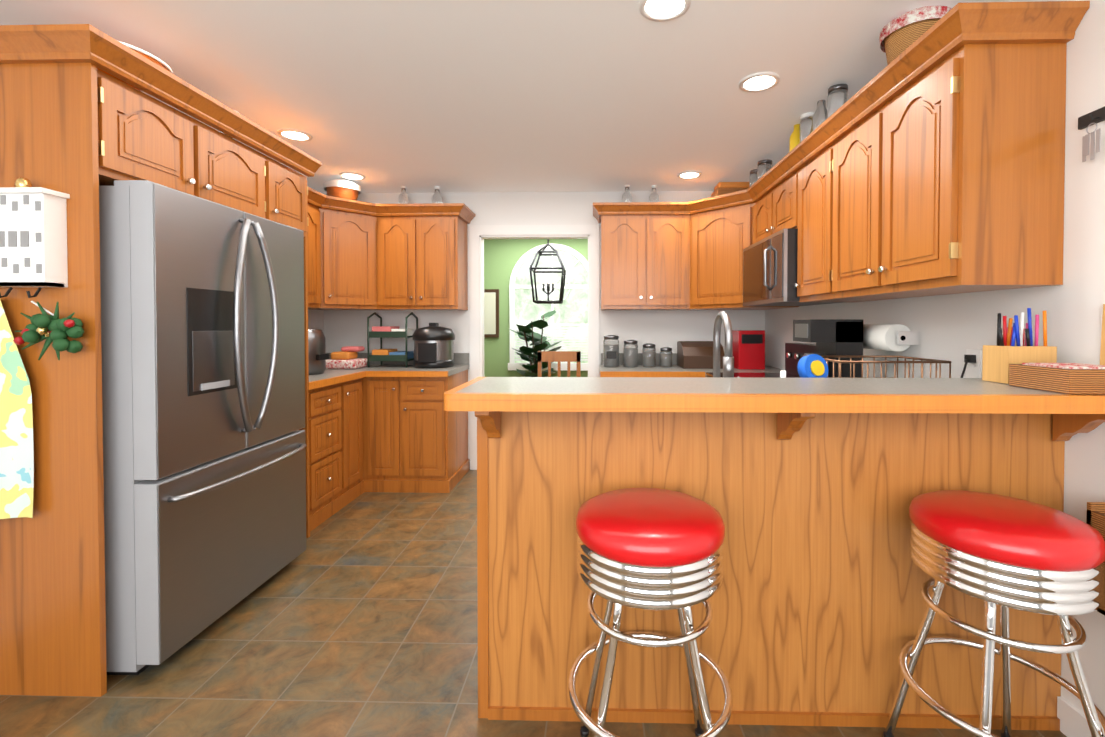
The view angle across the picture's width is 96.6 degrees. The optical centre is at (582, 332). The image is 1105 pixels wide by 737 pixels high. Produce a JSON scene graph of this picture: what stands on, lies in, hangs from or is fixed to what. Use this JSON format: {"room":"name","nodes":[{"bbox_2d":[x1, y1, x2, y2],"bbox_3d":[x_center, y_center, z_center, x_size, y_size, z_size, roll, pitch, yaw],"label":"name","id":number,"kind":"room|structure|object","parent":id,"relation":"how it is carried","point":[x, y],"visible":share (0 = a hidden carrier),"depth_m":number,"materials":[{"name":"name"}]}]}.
{"room":"kitchen","nodes":[
{"label":"kitchen","id":0,"kind":"room"},
{"bbox_2d":[308,189,323,333],"bbox_3d":[-2.383,0.042,1.192,0.100,2.400,6.400,0,1,1],"label":"wall","id":1,"kind":"structure","parent":0,"point":[315,319],"depth_m":4.17,"materials":[{"name":"white"}]},
{"bbox_2d":[307,195,330,309],"bbox_3d":[-2.092,-0.549,3.310,0.378,0.745,0.806,0,1,1],"label":"upper cabinet","id":2,"kind":"object","parent":1,"relation":"attached to","point":[319,215],"depth_m":3.63,"materials":[{"name":"brown wood"}]},
{"bbox_2d":[327,203,374,309],"bbox_3d":[-1.961,-0.570,3.967,0.608,0.766,0.609,0,1,1],"label":"upper cabinet","id":3,"kind":"object","parent":1,"relation":"attached to","point":[362,255],"depth_m":3.81,"materials":[{"name":"brown wood"}]},
{"bbox_2d":[323,179,360,199],"bbox_3d":[-1.899,-1.107,3.883,0.268,0.180,0.268,0,1,1],"label":"basket","id":4,"kind":"object","parent":3,"relation":"on","point":[345,189],"visible":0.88,"depth_m":3.79,"materials":[{"name":"wicker"}]},
{"bbox_2d":[0,0,1009,192],"bbox_3d":[-0.423,-1.207,1.126,4.020,0.100,6.400,0,1,1],"label":"ceiling","id":5,"kind":"structure","parent":0,"point":[428,96],"depth_m":2.25,"materials":[{"name":"white paint"}]},
{"bbox_2d":[277,128,312,140],"bbox_3d":[-1.724,-1.181,2.944,0.184,0.008,0.184,0,1,1],"label":"recessed light","id":6,"kind":"object","parent":5,"relation":"in","point":[295,134],"visible":0.96,"depth_m":2.93,"materials":[{"name":"white glass"}]},
{"bbox_2d":[339,172,365,179],"bbox_3d":[-1.762,-1.194,3.759,0.184,0.008,0.184,0,1,1],"label":"recessed light","id":7,"kind":"object","parent":5,"relation":"in","point":[351,175],"visible":0.98,"depth_m":3.75,"materials":[{"name":"white glass"}]},
{"bbox_2d":[639,0,690,21],"bbox_3d":[0.291,-1.162,1.745,0.184,0.008,0.184,0,1,1],"label":"recessed light","id":8,"kind":"object","parent":5,"relation":"in","point":[660,10],"visible":1,"depth_m":1.76,"materials":[{"name":"white glass"}]},
{"bbox_2d":[677,171,701,178],"bbox_3d":[0.811,-1.194,3.728,0.184,0.008,0.184,0,1,1],"label":"recessed light","id":9,"kind":"object","parent":5,"relation":"in","point":[689,174],"visible":0.96,"depth_m":3.71,"materials":[{"name":"white"}]},
{"bbox_2d":[739,72,779,91],"bbox_3d":[0.828,-1.171,2.304,0.184,0.008,0.184,0,1,1],"label":"recessed light","id":10,"kind":"object","parent":5,"relation":"in","point":[759,82],"visible":1,"depth_m":2.29,"materials":[{"name":"white"}]},
{"bbox_2d":[0,470,1066,736],"bbox_3d":[-0.424,1.293,1.116,4.020,0.100,6.300,0,1,1],"label":"floor","id":11,"kind":"structure","parent":0,"point":[358,618],"depth_m":1.82,"materials":[{"name":"tile"}]},
{"bbox_2d":[0,24,321,696],"bbox_3d":[-1.927,0.118,2.248,0.757,2.214,1.328,0,1,1],"label":"surround","id":12,"kind":"object","parent":11,"relation":"on","point":[78,126],"visible":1,"depth_m":1.66,"materials":[{"name":"brown wood"}]},
{"bbox_2d":[0,177,69,297],"bbox_3d":[-1.902,-0.309,1.602,0.382,0.394,0.084,0,1,1],"label":"key rack","id":13,"kind":"object","parent":12,"relation":"attached to","point":[33,236],"visible":0.96,"depth_m":1.57,"materials":[{"name":"white paint"}]},
{"bbox_2d":[0,300,33,518],"bbox_3d":[-1.973,0.250,1.617,0.300,0.730,0.030,0,1,1],"label":"apron","id":14,"kind":"object","parent":13,"relation":"hanging from","point":[16,461],"visible":0.9,"depth_m":1.62,"materials":[{"name":"fabric"}]},
{"bbox_2d":[13,301,83,359],"bbox_3d":[-1.738,-0.006,1.599,0.221,0.196,0.072,0,1,1],"label":"swag","id":15,"kind":"object","parent":13,"relation":"hanging from","point":[55,329],"visible":1,"depth_m":1.59,"materials":[{"name":"green plant"},{"name":"gold"},{"name":"red berries"}]},
{"bbox_2d":[97,41,172,91],"bbox_3d":[-1.855,-1.035,1.943,0.362,0.099,0.362,0,1,1],"label":"dish","id":16,"kind":"object","parent":12,"relation":"on","point":[155,59],"visible":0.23,"depth_m":1.92,"materials":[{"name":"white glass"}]},
{"bbox_2d":[99,180,305,674],"bbox_3d":[-1.842,0.344,2.170,0.876,1.765,0.886,0,1,1],"label":"fridge","id":17,"kind":"object","parent":11,"relation":"on","point":[203,377],"visible":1,"depth_m":1.87,"materials":[{"name":"grey metal"}]},
{"bbox_2d":[309,373,364,530],"bbox_3d":[-1.963,0.771,3.309,0.638,0.875,0.767,0,1,1],"label":"base cabinet","id":18,"kind":"object","parent":11,"relation":"on","point":[336,408],"depth_m":3.28,"materials":[{"name":"brown wood"}]},
{"bbox_2d":[309,365,380,384],"bbox_3d":[-1.953,0.308,3.602,0.643,0.038,1.368,0,1,1],"label":"countertop","id":19,"kind":"structure","parent":18,"relation":"on","point":[329,374],"depth_m":3.41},
{"bbox_2d":[308,329,328,374],"bbox_3d":[-1.955,0.131,3.434,0.300,0.320,0.290,0,1,1],"label":"air fryer","id":20,"kind":"object","parent":19,"relation":"on","point":[318,355],"visible":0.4,"depth_m":3.38,"materials":[{"name":"silver metal"}]},
{"bbox_2d":[326,346,366,368],"bbox_3d":[-1.884,0.198,3.909,0.270,0.170,0.250,0,1,1],"label":"cloth","id":21,"kind":"object","parent":19,"relation":"on","point":[345,357],"visible":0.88,"depth_m":3.83,"materials":[{"name":"pink fabric"}]},
{"bbox_2d":[365,369,468,492],"bbox_3d":[-1.325,0.760,3.974,0.646,0.875,0.609,0,1,1],"label":"base cabinet","id":22,"kind":"object","parent":11,"relation":"on","point":[387,426],"depth_m":3.68,"materials":[{"name":"brown wood"}]},
{"bbox_2d":[365,365,468,376],"bbox_3d":[-1.307,0.302,3.964,0.633,0.038,0.614,0,1,1],"label":"countertop","id":23,"kind":"structure","parent":22,"relation":"on","point":[384,368],"depth_m":3.79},
{"bbox_2d":[367,312,417,367],"bbox_3d":[-1.570,0.057,4.074,0.326,0.448,0.256,0,1,1],"label":"shelf","id":24,"kind":"object","parent":23,"relation":"on","point":[380,332],"visible":0.85,"depth_m":3.96,"materials":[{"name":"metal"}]},
{"bbox_2d":[412,323,454,367],"bbox_3d":[-1.216,0.102,4.013,0.336,0.360,0.343,0,1,1],"label":"pot","id":25,"kind":"object","parent":23,"relation":"on","point":[433,345],"visible":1,"depth_m":3.88,"materials":[{"name":"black metal"}]},
{"bbox_2d":[600,373,678,376],"bbox_3d":[0.499,0.760,3.931,0.699,0.875,0.608,0,1,1],"label":"base cabinet","id":26,"kind":"object","parent":11,"relation":"on","point":[601,374],"depth_m":3.59,"materials":[{"name":"brown wood"}]},
{"bbox_2d":[599,365,784,376],"bbox_3d":[0.842,0.304,3.870,1.412,0.038,0.700,0,1,1],"label":"countertop","id":27,"kind":"structure","parent":26,"relation":"on","point":[682,372],"depth_m":3.70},
{"bbox_2d":[603,335,618,366],"bbox_3d":[0.235,0.151,4.034,0.130,0.260,0.130,0,1,1],"label":"jar","id":28,"kind":"object","parent":27,"relation":"on","point":[610,342],"visible":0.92,"depth_m":3.98,"materials":[{"name":"clear glass"}]},
{"bbox_2d":[607,351,615,358],"bbox_3d":[0.233,0.182,3.966,0.080,0.060,0.004,0,1,1],"label":"label","id":29,"kind":"object","parent":28,"relation":"attached to","point":[611,354],"visible":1,"depth_m":3.96,"materials":[{"name":"black"}]},
{"bbox_2d":[623,340,637,366],"bbox_3d":[0.395,0.171,4.030,0.120,0.220,0.120,0,1,1],"label":"jar","id":30,"kind":"object","parent":27,"relation":"on","point":[630,353],"visible":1,"depth_m":3.98,"materials":[{"name":"clear glass"}]},
{"bbox_2d":[642,343,655,366],"bbox_3d":[0.544,0.186,4.027,0.110,0.190,0.110,0,1,1],"label":"jar","id":31,"kind":"object","parent":27,"relation":"on","point":[648,354],"visible":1,"depth_m":3.98,"materials":[{"name":"clear glass"}]},
{"bbox_2d":[660,347,671,366],"bbox_3d":[0.684,0.201,4.024,0.100,0.160,0.100,0,1,1],"label":"jar","id":32,"kind":"object","parent":27,"relation":"on","point":[665,356],"visible":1,"depth_m":3.98,"materials":[{"name":"clear glass"}]},
{"bbox_2d":[677,341,723,368],"bbox_3d":[0.954,0.177,3.987,0.320,0.210,0.300,0,1,1],"label":"box","id":33,"kind":"object","parent":27,"relation":"on","point":[694,354],"visible":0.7,"depth_m":3.86,"materials":[{"name":"brown wood"}]},
{"bbox_2d":[732,330,764,369],"bbox_3d":[1.301,0.134,3.866,0.200,0.300,0.205,0,1,1],"label":"appliance","id":34,"kind":"object","parent":27,"relation":"on","point":[748,349],"visible":0.9,"depth_m":3.77,"materials":[{"name":"red"}]},
{"bbox_2d":[793,319,862,376],"bbox_3d":[1.222,0.121,2.465,0.252,0.370,0.210,0,1,1],"label":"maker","id":35,"kind":"object","parent":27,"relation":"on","point":[836,336],"visible":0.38,"depth_m":2.36,"materials":[{"name":"black plastic"}]},
{"bbox_2d":[568,488,732,736],"bbox_3d":[0.178,0.852,1.325,0.437,0.780,0.437,0,1,1],"label":"stool","id":36,"kind":"object","parent":11,"relation":"on","point":[650,548],"visible":1,"depth_m":1.20,"materials":[{"name":"silver metal"}]},
{"bbox_2d":[706,343,815,377],"bbox_3d":[1.169,0.646,3.139,0.690,1.130,0.748,0,1,1],"label":"range","id":37,"kind":"object","parent":11,"relation":"on","point":[794,353],"visible":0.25,"depth_m":3.32,"materials":[{"name":"black metal"}]},
{"bbox_2d":[488,433,1035,704],"bbox_3d":[0.602,0.792,1.981,1.806,0.875,0.608,0,1,1],"label":"peninsula base panel","id":38,"kind":"object","parent":11,"relation":"on","point":[809,489],"depth_m":1.55,"materials":[{"name":"brown wood"}]},
{"bbox_2d":[488,409,1031,436],"bbox_3d":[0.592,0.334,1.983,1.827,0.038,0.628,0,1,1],"label":"trim","id":39,"kind":"structure","parent":38,"relation":"on","point":[508,420],"depth_m":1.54,"materials":[{"name":"brown wood"}]},
{"bbox_2d":[713,311,738,376],"bbox_3d":[0.563,0.117,1.864,0.124,0.398,0.216,0,1,1],"label":"faucet","id":40,"kind":"object","parent":39,"relation":"on","point":[728,358],"visible":0.75,"depth_m":1.79,"materials":[{"name":"silver metal"}]},
{"bbox_2d":[780,370,785,377],"bbox_3d":[0.764,0.231,1.872,0.050,0.170,0.050,0,1,1],"label":"dish soap","id":41,"kind":"object","parent":39,"relation":"on","point":[782,374],"visible":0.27,"depth_m":1.86,"materials":[{"name":"white paint"}]},
{"bbox_2d":[797,354,827,377],"bbox_3d":[0.884,0.199,1.888,0.116,0.233,0.080,0,1,1],"label":"brush","id":42,"kind":"object","parent":39,"relation":"on","point":[813,366],"visible":0.6,"depth_m":1.87,"materials":[{"name":"plastic"}]},
{"bbox_2d":[803,355,951,377],"bbox_3d":[1.219,0.209,2.076,0.426,0.202,0.337,0,1,1],"label":"dish rack","id":43,"kind":"object","parent":39,"relation":"on","point":[922,362],"visible":0.38,"depth_m":2.05,"materials":[{"name":"orange metal"}]},
{"bbox_2d":[452,377,1104,412],"bbox_3d":[0.576,0.182,1.504,1.836,0.043,0.402,0,1,1],"label":"countertop","id":44,"kind":"structure","parent":38,"relation":"on","point":[690,394],"depth_m":1.29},
{"bbox_2d":[982,308,1056,383],"bbox_3d":[1.379,0.041,1.554,0.147,0.234,0.100,0,1,1],"label":"pencil holder","id":45,"kind":"object","parent":44,"relation":"on","point":[1010,347],"visible":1,"depth_m":1.53,"materials":[{"name":"brown wood"}]},
{"bbox_2d":[1009,363,1104,393],"bbox_3d":[1.368,0.126,1.373,0.190,0.070,0.185,0,1,1],"label":"tray","id":46,"kind":"object","parent":44,"relation":"on","point":[1072,378],"visible":1,"depth_m":1.32,"materials":[{"name":"wicker"}]},
{"bbox_2d":[1100,304,1104,364],"bbox_3d":[1.475,0.041,1.327,0.026,0.240,0.130,0,1,1],"label":"cutting board","id":47,"kind":"object","parent":44,"relation":"on","point":[1102,355],"visible":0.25,"depth_m":1.39,"materials":[{"name":"brown wood"}]},
{"bbox_2d":[883,490,1104,736],"bbox_3d":[1.099,0.852,1.304,0.437,0.780,0.437,0,1,1],"label":"stool","id":48,"kind":"object","parent":11,"relation":"on","point":[1004,553],"visible":1,"depth_m":1.19,"materials":[{"name":"silver metal"}]},
{"bbox_2d":[484,239,587,376],"bbox_3d":[-0.305,-0.039,6.194,4.020,2.400,0.100,0,1,1],"label":"wall","id":49,"kind":"structure","parent":0,"point":[502,257],"depth_m":6.15,"materials":[{"name":"green paint"}]},
{"bbox_2d":[484,289,498,336],"bbox_3d":[-1.206,-0.238,6.144,0.320,0.600,0.033,0,1,1],"label":"picture frame","id":50,"kind":"object","parent":49,"relation":"attached to","point":[491,312],"visible":0.61,"depth_m":6.13,"materials":[{"name":"brown wood"}]},
{"bbox_2d":[508,244,587,370],"bbox_3d":[-0.377,-0.315,6.112,1.110,1.575,0.050,0,1,1],"label":"window","id":51,"kind":"structure","parent":49,"relation":"in","point":[567,322],"depth_m":6.13,"materials":[{"name":"white glass"}]},
{"bbox_2d":[323,191,764,458],"bbox_3d":[-0.349,-0.008,4.295,3.820,2.400,0.100,0,1,1],"label":"wall","id":52,"kind":"structure","parent":0,"point":[659,329],"depth_m":4.23,"materials":[{"name":"white paint"}]},
{"bbox_2d":[326,353,468,364],"bbox_3d":[-1.611,0.228,4.268,1.257,0.100,0.018,0,1,1],"label":"backsplash","id":53,"kind":"structure","parent":52,"relation":"attached to","point":[459,358],"depth_m":4.26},
{"bbox_2d":[375,211,469,309],"bbox_3d":[-1.351,-0.561,4.068,0.702,0.745,0.379,0,1,1],"label":"upper cabinet","id":54,"kind":"object","parent":52,"relation":"attached to","point":[421,257],"depth_m":3.93,"materials":[{"name":"brown wood"}]},
{"bbox_2d":[399,186,408,203],"bbox_3d":[-1.484,-1.120,4.074,0.080,0.200,0.080,0,1,1],"label":"bottle","id":55,"kind":"object","parent":54,"relation":"on","point":[403,198],"visible":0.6,"depth_m":4.05,"materials":[{"name":"clear glass"}]},
{"bbox_2d":[432,186,442,202],"bbox_3d":[-1.204,-1.115,4.067,0.090,0.190,0.090,0,1,1],"label":"bottle","id":56,"kind":"object","parent":54,"relation":"on","point":[437,197],"visible":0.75,"depth_m":4.04,"materials":[{"name":"clear glass"}]},
{"bbox_2d":[469,225,598,469],"bbox_3d":[-0.415,0.135,4.291,1.120,2.115,0.116,0,1,1],"label":"door frame","id":57,"kind":"structure","parent":52,"relation":"attached to","point":[478,234],"depth_m":4.23,"materials":[{"name":"white wood"}]},
{"bbox_2d":[601,213,652,309],"bbox_3d":[0.359,-0.561,4.053,0.414,0.745,0.330,0,1,1],"label":"upper cabinet","id":58,"kind":"object","parent":52,"relation":"attached to","point":[618,230],"depth_m":3.89,"materials":[{"name":"brown wood"}]},
{"bbox_2d":[601,353,676,364],"bbox_3d":[0.856,0.229,4.210,1.400,0.100,0.018,0,1,1],"label":"backsplash","id":59,"kind":"structure","parent":52,"relation":"attached to","point":[674,355],"depth_m":4.21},
{"bbox_2d":[637,209,680,309],"bbox_3d":[0.673,-0.561,4.019,0.463,0.745,0.382,0,1,1],"label":"upper cabinet","id":60,"kind":"object","parent":52,"relation":"attached to","point":[658,230],"depth_m":3.88,"materials":[{"name":"brown wood"}]},
{"bbox_2d":[622,185,631,201],"bbox_3d":[0.365,-1.119,4.030,0.080,0.200,0.080,0,1,1],"label":"bottle","id":61,"kind":"object","parent":60,"relation":"on","point":[626,196],"visible":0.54,"depth_m":4.00,"materials":[{"name":"clear glass"}]},
{"bbox_2d":[649,185,658,201],"bbox_3d":[0.585,-1.114,4.025,0.080,0.190,0.080,0,1,1],"label":"bottle","id":62,"kind":"object","parent":60,"relation":"on","point":[654,196],"visible":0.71,"depth_m":4.00,"materials":[{"name":"clear glass"}]},
{"bbox_2d":[677,197,798,309],"bbox_3d":[1.164,-0.568,3.850,0.770,0.766,0.698,0,1,1],"label":"upper cabinet","id":63,"kind":"object","parent":52,"relation":"attached to","point":[715,231],"depth_m":3.71,"materials":[{"name":"brown wood"}]},
{"bbox_2d":[711,182,748,196],"bbox_3d":[1.181,-1.092,3.871,0.300,0.150,0.200,0,1,1],"label":"basket","id":64,"kind":"object","parent":63,"relation":"on","point":[721,188],"visible":0.44,"depth_m":3.79,"materials":[{"name":"wicker"}]},
{"bbox_2d":[749,169,756,186],"bbox_3d":[1.243,-1.086,3.510,0.100,0.150,0.100,0,1,1],"label":"jar","id":65,"kind":"object","parent":63,"relation":"on","point":[753,177],"visible":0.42,"depth_m":3.48,"materials":[{"name":"clear glass"}]},
{"bbox_2d":[765,0,1104,728],"bbox_3d":[1.536,0.043,1.100,0.100,2.400,6.400,0,1,1],"label":"wall","id":66,"kind":"structure","parent":0,"point":[952,328],"depth_m":1.51,"materials":[{"name":"white paint"}]},
{"bbox_2d":[753,189,764,243],"bbox_3d":[1.370,-0.756,3.272,0.330,0.330,0.442,0,1,1],"label":"upper cabinet","id":67,"kind":"object","parent":66,"relation":"attached to","point":[759,201],"depth_m":3.37,"materials":[{"name":"brown wood"}]},
{"bbox_2d":[757,159,772,179],"bbox_3d":[1.239,-1.088,3.340,0.100,0.160,0.100,0,1,1],"label":"jar","id":68,"kind":"object","parent":67,"relation":"on","point":[764,166],"visible":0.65,"depth_m":3.30,"materials":[{"name":"clear glass"}]},
{"bbox_2d":[765,169,792,237],"bbox_3d":[1.363,-0.751,2.954,0.330,0.330,0.442,0,1,1],"label":"upper cabinet","id":69,"kind":"object","parent":66,"relation":"attached to","point":[779,195],"depth_m":2.99,"materials":[{"name":"brown wood"}]},
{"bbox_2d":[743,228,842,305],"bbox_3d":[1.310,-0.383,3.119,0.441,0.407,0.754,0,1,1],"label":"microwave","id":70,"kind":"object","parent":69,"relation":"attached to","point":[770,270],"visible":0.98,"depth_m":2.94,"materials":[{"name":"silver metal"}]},
{"bbox_2d":[789,124,799,151],"bbox_3d":[1.227,-1.115,2.810,0.080,0.230,0.080,0,1,1],"label":"bottle","id":71,"kind":"object","parent":69,"relation":"on","point":[794,140],"visible":0.25,"depth_m":2.79,"materials":[{"name":"yellow plastic"}]},
{"bbox_2d":[800,112,813,141],"bbox_3d":[1.223,-1.093,2.670,0.080,0.190,0.080,0,1,1],"label":"jar","id":72,"kind":"object","parent":69,"relation":"on","point":[806,124],"visible":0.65,"depth_m":2.64,"materials":[{"name":"clear glass"}]},
{"bbox_2d":[793,145,864,301],"bbox_3d":[1.352,-0.536,2.503,0.330,0.745,0.467,0,1,1],"label":"upper cabinet","id":73,"kind":"object","parent":66,"relation":"attached to","point":[807,171],"depth_m":2.59,"materials":[{"name":"brown wood"}]},
{"bbox_2d":[813,100,826,130],"bbox_3d":[1.220,-1.105,2.510,0.080,0.220,0.080,0,1,1],"label":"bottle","id":74,"kind":"object","parent":73,"relation":"on","point":[820,116],"visible":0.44,"depth_m":2.49,"materials":[{"name":"clear glass"}]},
{"bbox_2d":[827,84,848,117],"bbox_3d":[1.216,-1.082,2.340,0.090,0.180,0.090,0,1,1],"label":"jar","id":75,"kind":"object","parent":73,"relation":"on","point":[838,97],"visible":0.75,"depth_m":2.31,"materials":[{"name":"clear glass"}]},
{"bbox_2d":[821,113,911,300],"bbox_3d":[1.343,-0.530,2.134,0.330,0.745,0.529,0,1,1],"label":"upper cabinet","id":76,"kind":"object","parent":66,"relation":"attached to","point":[842,156],"depth_m":2.23,"materials":[{"name":"brown wood"}]},
{"bbox_2d":[879,6,951,64],"bbox_3d":[1.249,-1.084,1.839,0.238,0.200,0.238,0,1,1],"label":"basket","id":77,"kind":"object","parent":76,"relation":"on","point":[899,35],"visible":0.6,"depth_m":1.77,"materials":[{"name":"wicker"}]},
{"bbox_2d":[863,324,919,351],"bbox_3d":[1.446,0.023,2.368,0.135,0.124,0.330,0,1,1],"label":"paper towel","id":78,"kind":"object","parent":66,"relation":"attached to","point":[894,337],"visible":0.88,"depth_m":2.23,"materials":[{"name":"white paper"}]},
{"bbox_2d":[865,37,1073,296],"bbox_3d":[1.335,-0.524,1.762,0.330,0.745,0.472,0,1,1],"label":"upper cabinet","id":79,"kind":"object","parent":66,"relation":"attached to","point":[930,161],"depth_m":1.53,"materials":[{"name":"brown wood"}]},
{"bbox_2d":[960,349,981,377],"bbox_3d":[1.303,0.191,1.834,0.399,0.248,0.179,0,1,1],"label":"electrical outlet plate","id":80,"kind":"object","parent":66,"relation":"attached to","point":[973,363],"visible":0.6,"depth_m":1.87,"materials":[{"name":"white paint"}]},
{"bbox_2d":[1057,696,1104,736],"bbox_3d":[1.446,1.216,-0.272,0.013,0.100,3.614,0,1,1],"label":"baseboard","id":81,"kind":"structure","parent":66,"relation":"attached to","point":[1073,721],"depth_m":1.49,"materials":[{"name":"white wood"}]},
{"bbox_2d":[1078,106,1104,161],"bbox_3d":[1.472,-0.567,1.292,0.037,0.145,0.360,0,1,1],"label":"hook rail","id":82,"kind":"object","parent":66,"relation":"attached to","point":[1095,117],"visible":0.94,"depth_m":1.42,"materials":[{"name":"black"}]},
{"bbox_2d":[1087,502,1104,614],"bbox_3d":[1.427,0.488,1.230,0.125,0.506,0.200,0,1,1],"label":"wall basket","id":83,"kind":"object","parent":66,"relation":"attached to","point":[1096,515],"visible":0.33,"depth_m":1.31,"materials":[{"name":"wood"}]},
{"bbox_3d":[-0.327,1.227,5.265,4.020,0.100,2.000,0,1,1],"label":"floor","id":84,"kind":"structure","parent":0,"visible":0},
{"bbox_2d":[509,310,560,376],"bbox_3d":[-0.558,0.451,5.782,0.642,1.434,0.651,0,1,1],"label":"plant","id":85,"kind":"object","parent":84,"relation":"on","point":[539,341],"visible":0.6,"depth_m":5.70,"materials":[{"name":"green plant"}]},
{"bbox_2d":[538,351,580,376],"bbox_3d":[-0.237,0.684,5.254,0.460,0.985,0.460,0,1,1],"label":"dining chair","id":86,"kind":"object","parent":84,"relation":"on","point":[559,357],"visible":0.4,"depth_m":5.03,"materials":[{"name":"brown wood"}]},
{"bbox_3d":[-0.326,-1.274,5.274,4.020,0.100,1.900,0,1,1],"label":"ceiling","id":87,"kind":"structure","parent":0,"visible":0},
{"bbox_2d":[529,239,565,303],"bbox_3d":[-0.367,-0.767,5.234,0.363,0.912,0.363,0,1,1],"label":"pendant chandelier","id":88,"kind":"object","parent":87,"relation":"hanging from","point":[554,252],"visible":0.98,"depth_m":5.20,"materials":[{"name":"black metal"}]}
]}

